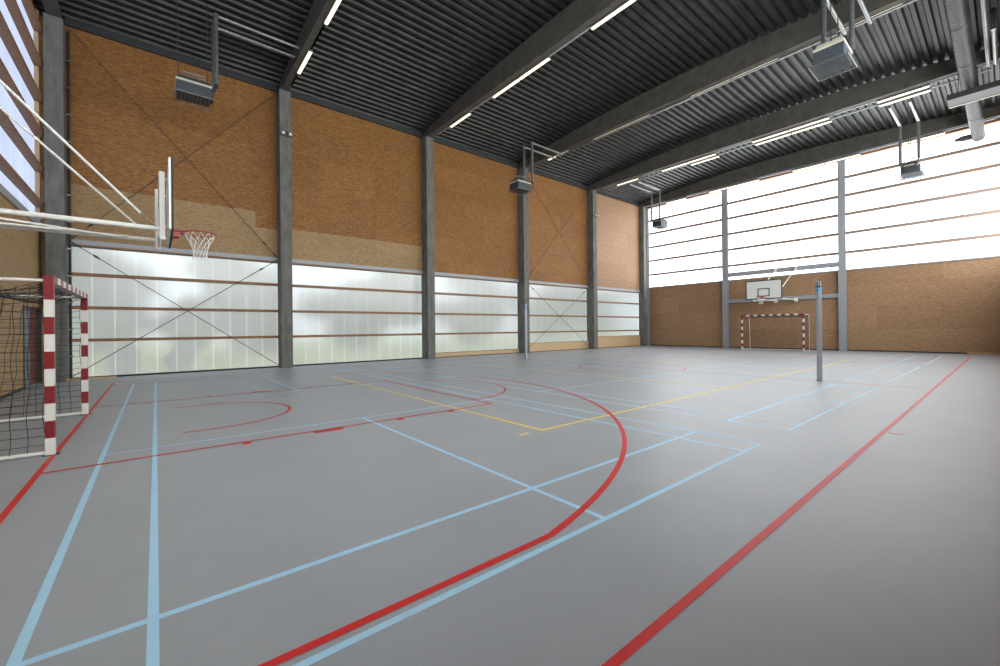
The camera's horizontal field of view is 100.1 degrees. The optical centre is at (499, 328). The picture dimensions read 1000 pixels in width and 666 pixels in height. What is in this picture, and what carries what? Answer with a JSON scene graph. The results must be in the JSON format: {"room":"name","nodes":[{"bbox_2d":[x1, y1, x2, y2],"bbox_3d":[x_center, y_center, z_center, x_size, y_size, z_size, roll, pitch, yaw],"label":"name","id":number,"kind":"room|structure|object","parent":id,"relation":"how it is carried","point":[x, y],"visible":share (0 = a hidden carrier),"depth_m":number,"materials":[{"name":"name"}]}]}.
{"room":"sports hall","nodes":[
{"label":"sports hall","id":0,"kind":"room"},
{"bbox_2d":[0,0,41,395],"bbox_3d":[-7.615,-4.459,4.909,0.300,11.900,19.460,-1,0,-39],"label":"wall","id":1,"kind":"structure","parent":0,"point":[20,250],"depth_m":9.97,"materials":[{"name":"brown wood-fibre board"},{"name":"light plywood"}]},
{"bbox_2d":[0,387,23,399],"bbox_3d":[-6.706,1.447,4.117,0.015,0.070,16.560,-1,0,-39],"label":"baseboard","id":2,"kind":"structure","parent":1,"relation":"attached to","point":[14,391],"depth_m":9.53,"materials":[{"name":"black wood"}]},
{"bbox_2d":[0,0,44,225],"bbox_3d":[-7.497,-6.130,4.968,0.220,6.360,18.780,-1,0,-39],"label":"window","id":3,"kind":"structure","parent":1,"relation":"in","point":[21,169],"depth_m":10.64,"materials":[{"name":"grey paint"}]},
{"bbox_2d":[23,305,41,387],"bbox_3d":[-12.684,0.484,11.308,0.120,2.120,2.090,-1,0,-39],"label":"door","id":4,"kind":"structure","parent":1,"relation":"in","point":[33,344],"depth_m":11.53,"materials":[{"name":"metal"}]},
{"bbox_2d":[0,79,216,260],"bbox_3d":[-6.164,-2.764,6.086,3.402,3.256,1.800,-1,0,-39],"label":"basketball hoop","id":5,"kind":"object","parent":1,"relation":"attached to","point":[159,228],"visible":1,"depth_m":6.18,"materials":[{"name":"white paint"}]},
{"bbox_2d":[39,10,639,380],"bbox_3d":[-1.094,-4.211,22.661,32.510,11.300,0.300,-1,0,-39],"label":"wall","id":6,"kind":"structure","parent":0,"point":[356,182],"depth_m":16.91,"materials":[{"name":"wood-based board"},{"name":"translucent polycarbonate"},{"name":"brown timber"}]},
{"bbox_2d":[65,17,276,91],"bbox_3d":[-10.905,-9.361,14.452,5.720,0.420,0.200,-1,0,-39],"label":"trim","id":7,"kind":"structure","parent":6,"relation":"attached to","point":[69,22],"depth_m":13.98,"materials":[{"name":"metal"}]},
{"bbox_2d":[67,239,277,262],"bbox_3d":[-10.865,-2.627,14.479,5.720,0.190,0.160,-1,0,-39],"label":"trim","id":8,"kind":"structure","parent":6,"relation":"attached to","point":[82,243],"depth_m":14.07,"materials":[{"name":"grey paint"}]},
{"bbox_2d":[68,246,278,377],"bbox_3d":[-10.877,-0.531,14.516,5.820,4.120,0.220,-1,0,-39],"label":"window","id":9,"kind":"structure","parent":6,"relation":"in","point":[122,310],"depth_m":14.29,"materials":[{"name":"white plastic"}]},
{"bbox_2d":[74,366,278,377],"bbox_3d":[-10.838,1.503,14.492,5.720,0.050,0.080,-1,0,-39],"label":"baseboard","id":10,"kind":"structure","parent":6,"relation":"attached to","point":[266,366],"depth_m":14.41,"materials":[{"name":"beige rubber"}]},
{"bbox_2d":[289,90,421,137],"bbox_3d":[-6.107,-9.405,18.394,5.900,0.420,0.200,-1,0,-39],"label":"trim","id":11,"kind":"structure","parent":6,"relation":"attached to","point":[294,94],"depth_m":18.08,"materials":[{"name":"metal"}]},
{"bbox_2d":[292,265,422,364],"bbox_3d":[-6.078,-0.575,18.458,6.000,4.120,0.220,-1,0,-39],"label":"window","id":12,"kind":"structure","parent":6,"relation":"in","point":[340,315],"depth_m":18.28,"materials":[{"name":"white glass"}]},
{"bbox_2d":[292,259,422,274],"bbox_3d":[-6.067,-2.671,18.421,5.900,0.190,0.160,-1,0,-39],"label":"trim","id":13,"kind":"structure","parent":6,"relation":"attached to","point":[294,261],"depth_m":18.13,"materials":[{"name":"grey paint"}]},
{"bbox_2d":[293,358,422,365],"bbox_3d":[-6.040,1.459,18.434,5.900,0.050,0.080,-1,0,-39],"label":"baseboard","id":14,"kind":"structure","parent":6,"relation":"attached to","point":[405,358],"depth_m":18.18,"materials":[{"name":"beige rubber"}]},
{"bbox_2d":[433,137,517,167],"bbox_3d":[-1.262,-9.450,22.374,5.840,0.420,0.200,-1,0,-39],"label":"trim","id":15,"kind":"structure","parent":6,"relation":"attached to","point":[435,139],"depth_m":22.15,"materials":[{"name":"metal"}]},
{"bbox_2d":[435,276,518,352],"bbox_3d":[-1.234,-0.715,22.438,5.940,3.930,0.220,-1,0,-39],"label":"window","id":16,"kind":"structure","parent":6,"relation":"in","point":[471,315],"depth_m":22.37,"materials":[{"name":"white glass"}]},
{"bbox_2d":[435,272,518,282],"bbox_3d":[-1.222,-2.715,22.401,5.840,0.190,0.160,-1,0,-39],"label":"trim","id":17,"kind":"structure","parent":6,"relation":"attached to","point":[441,274],"depth_m":22.24,"materials":[{"name":"grey paint"}]},
{"bbox_2d":[435,349,518,357],"bbox_3d":[-1.183,1.315,22.398,5.840,0.190,0.120,-1,0,-39],"label":"trim","id":18,"kind":"structure","parent":6,"relation":"attached to","point":[509,350],"depth_m":22.23,"materials":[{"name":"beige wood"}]},
{"bbox_2d":[528,168,587,189],"bbox_3d":[3.575,-9.494,26.348,5.880,0.420,0.200,-1,0,-39],"label":"trim","id":19,"kind":"structure","parent":6,"relation":"attached to","point":[537,172],"depth_m":26.30,"materials":[{"name":"metal"}]},
{"bbox_2d":[529,284,587,342],"bbox_3d":[3.601,-0.909,26.412,5.980,3.630,0.220,-1,0,-39],"label":"window","id":20,"kind":"structure","parent":6,"relation":"in","point":[569,304],"depth_m":26.50,"materials":[{"name":"white glass"}]},
{"bbox_2d":[529,280,587,288],"bbox_3d":[3.615,-2.759,26.374,5.880,0.190,0.160,-1,0,-39],"label":"trim","id":21,"kind":"structure","parent":6,"relation":"attached to","point":[530,281],"depth_m":26.27,"materials":[{"name":"grey paint"}]},
{"bbox_2d":[530,341,588,351],"bbox_3d":[3.652,1.120,26.372,5.880,0.490,0.120,-1,0,-39],"label":"trim","id":22,"kind":"structure","parent":6,"relation":"attached to","point":[534,347],"depth_m":26.32,"materials":[{"name":"beige wood"}]},
{"bbox_2d":[596,190,639,206],"bbox_3d":[8.400,-9.539,30.312,5.810,0.420,0.200,-1,0,-39],"label":"trim","id":23,"kind":"structure","parent":6,"relation":"attached to","point":[597,191],"depth_m":30.31,"materials":[{"name":"metal"}]},
{"bbox_2d":[597,290,639,336],"bbox_3d":[8.425,-1.088,30.376,5.910,3.360,0.220,-1,0,-39],"label":"window","id":24,"kind":"structure","parent":6,"relation":"in","point":[617,311],"depth_m":30.56,"materials":[{"name":"white glass"}]},
{"bbox_2d":[597,287,639,292],"bbox_3d":[8.440,-2.804,30.338,5.810,0.190,0.160,-1,0,-39],"label":"trim","id":25,"kind":"structure","parent":6,"relation":"attached to","point":[598,288],"depth_m":30.36,"materials":[{"name":"grey paint"}]},
{"bbox_2d":[598,335,639,347],"bbox_3d":[8.476,0.941,30.336,5.810,0.760,0.120,-1,0,-39],"label":"trim","id":26,"kind":"structure","parent":6,"relation":"attached to","point":[607,341],"depth_m":30.35,"materials":[{"name":"beige wood"}]},
{"bbox_2d":[0,345,999,665],"bbox_3d":[5.074,1.473,15.216,33.310,0.203,19.760,-1,0,-39],"label":"floor","id":27,"kind":"structure","parent":0,"point":[649,505],"depth_m":3.20,"materials":[{"name":"grey rubber"}]},
{"bbox_2d":[0,275,91,460],"bbox_3d":[-6.629,0.442,5.702,1.250,2.080,3.190,-1,0,-39],"label":"goal","id":28,"kind":"object","parent":27,"relation":"on","point":[49,282],"visible":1,"depth_m":4.85,"materials":[{"name":"red paint"}]},
{"bbox_2d":[43,12,68,381],"bbox_3d":[-13.088,-3.761,12.351,0.400,10.620,0.602,-1,0,-39],"label":"column","id":29,"kind":"structure","parent":27,"relation":"on","point":[54,30],"depth_m":12.15,"materials":[{"name":"grey metal"}]},
{"bbox_2d":[42,0,61,17],"bbox_3d":[-7.254,-9.565,5.185,0.260,0.905,19.160,-1,0,-39],"label":"roof beam","id":30,"kind":"structure","parent":29,"relation":"on","point":[51,7],"depth_m":11.88,"materials":[{"name":"grey metal"}]},
{"bbox_2d":[65,31,73,378],"bbox_3d":[-12.845,-3.664,12.490,0.120,10.380,0.085,-1,0,-39],"label":"pipe","id":31,"kind":"object","parent":29,"relation":"attached to","point":[67,60],"visible":0.85,"depth_m":12.46,"materials":[{"name":"black metal"}]},
{"bbox_2d":[66,376,115,380],"bbox_3d":[-12.386,1.517,12.690,1.100,0.050,0.200,-1,0,-39],"label":"trim","id":32,"kind":"structure","parent":27,"relation":"on","point":[106,377],"depth_m":12.72,"materials":[{"name":"beige wood"}]},
{"bbox_2d":[276,88,292,367],"bbox_3d":[-8.359,-3.805,16.236,0.400,10.620,0.602,-1,0,-39],"label":"column","id":33,"kind":"structure","parent":27,"relation":"on","point":[283,98],"depth_m":16.01,"materials":[{"name":"grey metal"}]},
{"bbox_2d":[68,28,277,257],"bbox_3d":[-10.737,-5.848,14.327,5.646,6.365,0.064,-1,0,-39],"label":"rod","id":34,"kind":"object","parent":33,"relation":"attached to","point":[68,28],"visible":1,"depth_m":14.03,"materials":[{"name":"metal"}]},
{"bbox_2d":[71,94,275,238],"bbox_3d":[-10.756,-5.848,14.350,5.646,6.365,0.064,-1,0,-39],"label":"rod","id":35,"kind":"object","parent":33,"relation":"attached to","point":[90,225],"visible":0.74,"depth_m":14.20,"materials":[{"name":"metal"}]},
{"bbox_2d":[71,242,277,364],"bbox_3d":[-10.687,-0.593,14.324,5.643,4.098,0.064,-1,0,-39],"label":"rod","id":36,"kind":"object","parent":33,"relation":"attached to","point":[95,256],"visible":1,"depth_m":13.84,"materials":[{"name":"metal"}]},
{"bbox_2d":[74,260,276,375],"bbox_3d":[-10.706,-0.593,14.347,5.643,4.098,0.064,-1,0,-39],"label":"rod","id":37,"kind":"object","parent":33,"relation":"attached to","point":[275,260],"visible":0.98,"depth_m":14.18,"materials":[{"name":"metal"}]},
{"bbox_2d":[281,131,292,137],"bbox_3d":[-8.130,-7.407,15.964,0.380,0.140,0.160,-1,0,-39],"label":"emergency light","id":38,"kind":"object","parent":33,"relation":"attached to","point":[286,134],"visible":1,"depth_m":15.94,"materials":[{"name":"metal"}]},
{"bbox_2d":[278,0,334,91],"bbox_3d":[-2.525,-9.609,9.069,0.260,0.905,19.160,-1,0,-39],"label":"roof beam","id":39,"kind":"structure","parent":33,"relation":"on","point":[314,21],"depth_m":13.34,"materials":[{"name":"grey metal"}]},
{"bbox_3d":[-2.526,-9.176,9.233,0.060,0.040,16.700,-1,0,-39],"label":"rail","id":40,"kind":"object","parent":39,"relation":"attached to","visible":0},
{"bbox_2d":[297,49,313,73],"bbox_3d":[-6.657,-9.068,14.263,0.200,0.090,1.520,-1,0,-39],"label":"lamp","id":41,"kind":"object","parent":40,"relation":"attached to","point":[309,52],"visible":1,"depth_m":14.16,"materials":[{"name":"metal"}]},
{"bbox_2d":[324,0,341,24],"bbox_3d":[-4.702,-9.088,11.883,0.200,0.090,1.520,-1,0,-39],"label":"lamp","id":42,"kind":"object","parent":40,"relation":"attached to","point":[336,3],"visible":1,"depth_m":11.98,"materials":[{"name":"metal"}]},
{"bbox_2d":[421,136,434,358],"bbox_3d":[-3.491,-3.849,20.235,0.400,10.620,0.602,-1,0,-39],"label":"column","id":43,"kind":"structure","parent":27,"relation":"on","point":[427,151],"depth_m":20.03,"materials":[{"name":"grey metal"}]},
{"bbox_2d":[422,0,626,137],"bbox_3d":[2.343,-9.653,13.068,0.260,0.905,19.160,-1,0,-39],"label":"roof beam","id":44,"kind":"structure","parent":43,"relation":"on","point":[577,17],"depth_m":14.44,"materials":[{"name":"grey metal"}]},
{"bbox_2d":[438,27,590,133],"bbox_3d":[2.396,-9.221,13.277,0.060,0.040,16.700,-1,0,-39],"label":"rail","id":45,"kind":"object","parent":44,"relation":"attached to","point":[589,27],"visible":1,"depth_m":13.86,"materials":[{"name":"grey metal"}]},
{"bbox_2d":[450,112,471,127],"bbox_3d":[-1.736,-9.113,18.307,0.200,0.090,1.520,-1,0,-39],"label":"lamp","id":46,"kind":"object","parent":45,"relation":"attached to","point":[466,115],"visible":1,"depth_m":18.20,"materials":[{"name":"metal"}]},
{"bbox_2d":[492,77,520,97],"bbox_3d":[0.220,-9.133,15.927,0.200,0.090,1.520,-1,0,-39],"label":"lamp","id":47,"kind":"object","parent":45,"relation":"attached to","point":[516,80],"visible":1,"depth_m":15.86,"materials":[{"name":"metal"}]},
{"bbox_2d":[518,56,550,79],"bbox_3d":[1.197,-9.144,14.737,0.200,0.090,1.520,-1,0,-39],"label":"lamp","id":48,"kind":"object","parent":45,"relation":"attached to","point":[547,58],"visible":1,"depth_m":14.66,"materials":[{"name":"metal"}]},
{"bbox_2d":[590,0,635,29],"bbox_3d":[3.279,-9.165,12.202,0.200,0.090,1.520,-1,0,-39],"label":"lamp","id":49,"kind":"object","parent":45,"relation":"attached to","point":[625,4],"visible":1,"depth_m":12.18,"materials":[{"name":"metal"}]},
{"bbox_2d":[517,167,529,352],"bbox_3d":[1.330,-3.894,24.196,0.400,10.620,0.602,-1,0,-39],"label":"column","id":50,"kind":"structure","parent":27,"relation":"on","point":[523,209],"depth_m":24.01,"materials":[{"name":"grey metal"}]},
{"bbox_2d":[529,194,586,274],"bbox_3d":[3.704,-5.981,26.230,5.856,6.365,0.064,-1,0,-39],"label":"rod","id":51,"kind":"object","parent":50,"relation":"attached to","point":[586,194],"visible":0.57,"depth_m":26.07,"materials":[{"name":"metal"}]},
{"bbox_2d":[532,288,584,341],"bbox_3d":[3.774,-0.726,26.203,5.853,4.098,0.064,-1,0,-39],"label":"rod","id":52,"kind":"object","parent":50,"relation":"attached to","point":[532,288],"visible":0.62,"depth_m":25.61,"materials":[{"name":"metal"}]},
{"bbox_2d":[529,179,589,285],"bbox_3d":[3.723,-5.981,26.206,5.856,6.365,0.064,-1,0,-39],"label":"rod","id":53,"kind":"object","parent":50,"relation":"attached to","point":[529,179],"visible":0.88,"depth_m":26.32,"materials":[{"name":"metal"}]},
{"bbox_2d":[517,0,908,168],"bbox_3d":[7.164,-9.697,17.029,0.260,0.905,19.160,-1,0,-39],"label":"roof beam","id":54,"kind":"structure","parent":50,"relation":"on","point":[801,33],"depth_m":15.70,"materials":[{"name":"grey metal"}]},
{"bbox_2d":[555,0,917,157],"bbox_3d":[7.750,-9.207,16.574,0.100,0.043,15.000,-1,0,-39],"label":"rail","id":55,"kind":"object","parent":54,"relation":"attached to","point":[910,1],"visible":1,"depth_m":15.11,"materials":[{"name":"metal"}]},
{"bbox_2d":[980,0,990,66],"bbox_3d":[14.176,-9.176,12.250,7.540,0.107,0.110,-1,0,-39],"label":"flue pipe","id":56,"kind":"object","parent":54,"relation":"hanging from","point":[983,2],"visible":1,"depth_m":12.89,"materials":[{"name":"metal"}]},
{"bbox_2d":[989,7,997,64],"bbox_3d":[15.688,-8.947,13.283,3.894,0.635,0.156,-1,0,-39],"label":"flue pipe","id":57,"kind":"object","parent":56,"relation":"attached to","point":[993,11],"visible":1,"depth_m":12.95,"materials":[{"name":"metal"}]},
{"bbox_2d":[524,304,526,358],"bbox_3d":[1.188,0.145,19.231,0.170,2.540,0.170,-1,0,-39],"label":"post","id":58,"kind":"object","parent":27,"relation":"on","point":[525,305],"visible":0.95,"depth_m":19.18,"materials":[{"name":"metal"}]},
{"bbox_2d":[587,189,597,348],"bbox_3d":[6.183,-3.938,28.182,0.400,10.620,0.602,-1,0,-39],"label":"column","id":59,"kind":"structure","parent":27,"relation":"on","point":[592,297],"depth_m":27.99,"materials":[{"name":"grey metal"}]},
{"bbox_2d":[587,46,999,190],"bbox_3d":[12.017,-9.742,21.016,0.260,0.905,19.160,-1,0,-39],"label":"roof beam","id":60,"kind":"structure","parent":59,"relation":"on","point":[805,112],"depth_m":19.06,"materials":[{"name":"grey metal"}]},
{"bbox_2d":[603,63,991,188],"bbox_3d":[12.139,-9.320,21.281,0.060,0.040,16.700,-1,0,-39],"label":"rail","id":61,"kind":"object","parent":60,"relation":"attached to","point":[991,63],"visible":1,"depth_m":18.26,"materials":[{"name":"metal"}]},
{"bbox_2d":[617,177,638,185],"bbox_3d":[8.008,-9.212,26.311,0.200,0.090,1.520,-1,0,-39],"label":"lamp","id":62,"kind":"object","parent":61,"relation":"attached to","point":[637,178],"visible":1,"depth_m":26.20,"materials":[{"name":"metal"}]},
{"bbox_2d":[661,162,687,171],"bbox_3d":[9.963,-9.233,23.931,0.200,0.090,1.520,-1,0,-39],"label":"lamp","id":63,"kind":"object","parent":61,"relation":"attached to","point":[684,163],"visible":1,"depth_m":23.88,"materials":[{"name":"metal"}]},
{"bbox_2d":[687,153,716,162],"bbox_3d":[10.940,-9.243,22.741,0.200,0.090,1.520,-1,0,-39],"label":"lamp","id":64,"kind":"object","parent":61,"relation":"attached to","point":[712,154],"visible":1,"depth_m":22.68,"materials":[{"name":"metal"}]},
{"bbox_2d":[752,129,788,142],"bbox_3d":[13.022,-9.265,20.207,0.200,0.090,1.520,-1,0,-39],"label":"lamp","id":65,"kind":"object","parent":61,"relation":"attached to","point":[787,130],"visible":1,"depth_m":20.13,"materials":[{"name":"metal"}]},
{"bbox_2d":[788,116,829,130],"bbox_3d":[14.006,-9.275,19.009,0.200,0.090,1.520,-1,0,-39],"label":"lamp","id":66,"kind":"object","parent":61,"relation":"attached to","point":[827,117],"visible":1,"depth_m":18.95,"materials":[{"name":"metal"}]},
{"bbox_2d":[877,84,929,102],"bbox_3d":[15.974,-9.296,16.614,0.200,0.090,1.520,-1,0,-39],"label":"lamp","id":67,"kind":"object","parent":61,"relation":"attached to","point":[927,85],"visible":1,"depth_m":16.56,"materials":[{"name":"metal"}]},
{"bbox_2d":[607,68,992,189],"bbox_3d":[12.449,-9.303,21.535,0.060,0.040,16.700,-1,0,-39],"label":"rail","id":68,"kind":"object","parent":60,"relation":"attached to","point":[990,68],"visible":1,"depth_m":18.98,"materials":[{"name":"metal"}]},
{"bbox_2d":[691,155,719,164],"bbox_3d":[11.250,-9.226,22.995,0.200,0.090,1.520,-1,0,-39],"label":"lamp","id":69,"kind":"object","parent":68,"relation":"attached to","point":[716,156],"visible":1,"depth_m":22.90,"materials":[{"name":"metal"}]},
{"bbox_2d":[755,132,791,144],"bbox_3d":[13.332,-9.248,20.461,0.200,0.090,1.520,-1,0,-39],"label":"lamp","id":70,"kind":"object","parent":68,"relation":"attached to","point":[786,134],"visible":1,"depth_m":20.40,"materials":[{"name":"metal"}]},
{"bbox_2d":[791,119,831,133],"bbox_3d":[14.315,-9.258,19.263,0.200,0.090,1.520,-1,0,-39],"label":"lamp","id":71,"kind":"object","parent":68,"relation":"attached to","point":[828,121],"visible":1,"depth_m":19.20,"materials":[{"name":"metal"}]},
{"bbox_2d":[879,88,930,106],"bbox_3d":[16.283,-9.278,16.867,0.200,0.090,1.520,-1,0,-39],"label":"lamp","id":72,"kind":"object","parent":68,"relation":"attached to","point":[929,89],"visible":1,"depth_m":16.81,"materials":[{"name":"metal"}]},
{"bbox_2d":[947,76,999,108],"bbox_3d":[17.169,-9.054,14.578,0.820,1.661,2.160,-1,0,-39],"label":"trough","id":73,"kind":"object","parent":60,"relation":"hanging from","point":[991,89],"visible":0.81,"depth_m":14.82,"materials":[{"name":"metal"}]},
{"bbox_2d":[639,207,646,345],"bbox_3d":[10.943,-3.982,32.170,0.340,10.620,0.482,-1,0,-39],"label":"column","id":74,"kind":"structure","parent":27,"relation":"on","point":[642,210],"depth_m":32.01,"materials":[{"name":"grey metal"}]},
{"bbox_2d":[639,106,999,206],"bbox_3d":[16.815,-9.786,24.957,0.260,0.905,19.160,-1,0,-39],"label":"roof beam","id":75,"kind":"structure","parent":74,"relation":"on","point":[853,145],"depth_m":23.37,"materials":[{"name":"grey metal"}]},
{"bbox_2d":[653,118,995,205],"bbox_3d":[16.814,-9.313,25.121,0.060,0.040,16.700,-1,0,-39],"label":"rail","id":76,"kind":"object","parent":75,"relation":"attached to","point":[993,118],"visible":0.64,"depth_m":22.87,"materials":[{"name":"grey metal"}]},
{"bbox_2d":[666,197,686,203],"bbox_3d":[12.683,-9.205,30.151,0.200,0.090,1.520,-1,0,-39],"label":"lamp","id":77,"kind":"object","parent":76,"relation":"attached to","point":[685,197],"visible":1,"depth_m":30.08,"materials":[{"name":"metal"}]},
{"bbox_2d":[709,185,732,192],"bbox_3d":[14.638,-9.226,27.771,0.200,0.090,1.520,-1,0,-39],"label":"lamp","id":78,"kind":"object","parent":76,"relation":"attached to","point":[732,185],"visible":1,"depth_m":27.70,"materials":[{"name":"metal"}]},
{"bbox_2d":[733,179,759,186],"bbox_3d":[15.616,-9.236,26.581,0.200,0.090,1.520,-1,0,-39],"label":"lamp","id":79,"kind":"object","parent":76,"relation":"attached to","point":[755,179],"visible":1,"depth_m":26.53,"materials":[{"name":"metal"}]},
{"bbox_2d":[792,162,824,171],"bbox_3d":[17.697,-9.258,24.047,0.200,0.090,1.520,-1,0,-39],"label":"lamp","id":80,"kind":"object","parent":76,"relation":"attached to","point":[822,163],"visible":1,"depth_m":23.97,"materials":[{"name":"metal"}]},
{"bbox_2d":[825,153,860,163],"bbox_3d":[18.681,-9.268,22.849,0.200,0.090,1.520,-1,0,-39],"label":"lamp","id":81,"kind":"object","parent":76,"relation":"attached to","point":[858,154],"visible":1,"depth_m":22.80,"materials":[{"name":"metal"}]},
{"bbox_2d":[902,131,945,144],"bbox_3d":[20.649,-9.288,20.454,0.200,0.090,1.520,-1,0,-39],"label":"lamp","id":82,"kind":"object","parent":76,"relation":"attached to","point":[940,133],"visible":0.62,"depth_m":20.30,"materials":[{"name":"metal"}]},
{"bbox_2d":[646,207,649,344],"bbox_3d":[11.476,-4.127,32.611,0.225,10.900,0.200,-1,0,-39],"label":"steel post","id":83,"kind":"object","parent":27,"relation":"on","point":[647,210],"visible":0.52,"depth_m":32.60,"materials":[{"name":"grey metal"}]},
{"bbox_2d":[721,189,728,347],"bbox_3d":[15.145,-4.165,28.144,0.225,10.900,0.340,-1,0,-39],"label":"steel post","id":84,"kind":"object","parent":27,"relation":"on","point":[724,193],"visible":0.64,"depth_m":28.09,"materials":[{"name":"grey metal"}]},
{"bbox_2d":[741,313,809,351],"bbox_3d":[15.879,0.236,24.193,1.250,2.080,3.190,-1,0,-39],"label":"goal","id":85,"kind":"object","parent":27,"relation":"on","point":[803,315],"visible":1,"depth_m":24.21,"materials":[{"name":"red paint"}]},
{"bbox_2d":[815,281,823,380],"bbox_3d":[8.176,0.072,10.723,0.170,2.540,0.170,-1,0,-39],"label":"post","id":86,"kind":"object","parent":27,"relation":"on","point":[818,286],"visible":1,"depth_m":10.68,"materials":[{"name":"metal"}]},
{"bbox_2d":[837,159,846,350],"bbox_3d":[19.080,-4.206,23.354,0.225,10.900,0.320,-1,0,-39],"label":"steel post","id":87,"kind":"object","parent":27,"relation":"on","point":[841,185],"visible":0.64,"depth_m":23.29,"materials":[{"name":"grey metal"}]},
{"bbox_2d":[34,0,999,202],"bbox_3d":[4.837,-9.915,15.378,33.110,0.917,19.760,-1,0,-39],"label":"ceiling","id":88,"kind":"structure","parent":0,"point":[404,63],"depth_m":15.63,"materials":[{"name":"grey metal"}]},
{"bbox_2d":[173,0,299,110],"bbox_3d":[-8.094,-8.244,13.089,3.363,3.079,0.826,-1,0,-39],"label":"heater","id":89,"kind":"object","parent":88,"relation":"hanging from","point":[188,89],"visible":0.96,"depth_m":12.40,"materials":[{"name":"grey metal"}]},
{"bbox_2d":[508,121,562,195],"bbox_3d":[1.819,-8.238,20.857,3.163,3.324,0.826,-1,0,-39],"label":"heater","id":90,"kind":"object","parent":88,"relation":"hanging from","point":[518,185],"visible":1,"depth_m":20.22,"materials":[{"name":"grey metal"}]},
{"bbox_2d":[629,181,669,229],"bbox_3d":[9.606,-8.320,26.930,3.503,3.345,0.826,-1,0,-39],"label":"heater","id":91,"kind":"object","parent":88,"relation":"hanging from","point":[659,223],"visible":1,"depth_m":27.43,"materials":[{"name":"grey metal"}]},
{"bbox_2d":[808,0,872,81],"bbox_3d":[9.409,-8.339,11.459,3.363,3.369,0.826,-1,0,-39],"label":"heater","id":92,"kind":"object","parent":88,"relation":"hanging from","point":[834,55],"visible":1,"depth_m":10.73,"materials":[{"name":"grey metal"}]},
{"bbox_2d":[888,100,925,180],"bbox_3d":[17.204,-8.407,17.720,3.553,3.360,0.826,-1,0,-39],"label":"heater","id":93,"kind":"object","parent":88,"relation":"hanging from","point":[913,169],"visible":1,"depth_m":18.30,"materials":[{"name":"grey metal"}]},
{"bbox_2d":[943,0,985,141],"bbox_3d":[12.024,-9.159,11.372,25.100,1.416,0.944,-1,0,-39],"label":"duct","id":94,"kind":"object","parent":88,"relation":"hanging from","point":[958,16],"visible":0.94,"depth_m":13.14,"materials":[{"name":"metal"}]},
{"bbox_2d":[649,257,999,352],"bbox_3d":[17.582,-4.710,25.609,0.300,11.860,19.460,-1,0,-39],"label":"wall","id":95,"kind":"structure","parent":0,"point":[951,306],"depth_m":22.69,"materials":[{"name":"wood"}]},
{"bbox_2d":[649,192,721,287],"bbox_3d":[13.410,-6.287,30.477,0.195,6.260,5.660,-1,0,-39],"label":"window","id":96,"kind":"structure","parent":95,"relation":"in","point":[688,252],"depth_m":30.33,"materials":[{"name":"white glass"}]},
{"bbox_2d":[746,266,797,303],"bbox_3d":[15.677,-2.515,24.024,4.247,2.356,1.800,-1,0,-39],"label":"basketball hoop","id":97,"kind":"object","parent":95,"relation":"attached to","point":[772,289],"visible":1,"depth_m":23.09,"materials":[{"name":"white paint"}]},
{"bbox_2d":[727,262,837,276],"bbox_3d":[17.117,-3.576,25.754,0.150,0.280,5.870,-1,0,-39],"label":"trim","id":98,"kind":"structure","parent":95,"relation":"attached to","point":[831,264],"depth_m":25.40,"materials":[{"name":"grey paint"}]},
{"bbox_2d":[728,163,837,280],"bbox_3d":[17.212,-6.327,25.849,0.195,6.260,6.080,-1,0,-39],"label":"window","id":99,"kind":"structure","parent":95,"relation":"in","point":[789,220],"depth_m":25.61,"materials":[{"name":"white glass"}]},
{"bbox_2d":[728,294,837,302],"bbox_3d":[17.134,-1.826,25.753,0.150,0.220,5.870,-1,0,-39],"label":"trim","id":100,"kind":"structure","parent":95,"relation":"attached to","point":[823,295],"depth_m":24.89,"materials":[{"name":"grey paint"}]},
{"bbox_2d":[647,117,999,208],"bbox_3d":[17.413,-9.439,25.510,0.220,0.160,18.860,-1,0,-39],"label":"trim","id":101,"kind":"structure","parent":95,"relation":"attached to","point":[996,120],"depth_m":22.85,"materials":[{"name":"grey metal"}]},
{"bbox_2d":[655,345,999,354],"bbox_3d":[17.524,1.216,25.510,0.120,0.090,18.860,-1,0,-39],"label":"baseboard","id":102,"kind":"structure","parent":95,"relation":"attached to","point":[655,345],"depth_m":22.37,"materials":[{"name":"black rubber"}]},
{"bbox_2d":[845,122,999,270],"bbox_3d":[21.140,-6.368,21.066,0.195,6.260,6.060,-1,0,-39],"label":"window","id":103,"kind":"structure","parent":95,"relation":"in","point":[951,212],"depth_m":20.87,"materials":[{"name":"white glass"}]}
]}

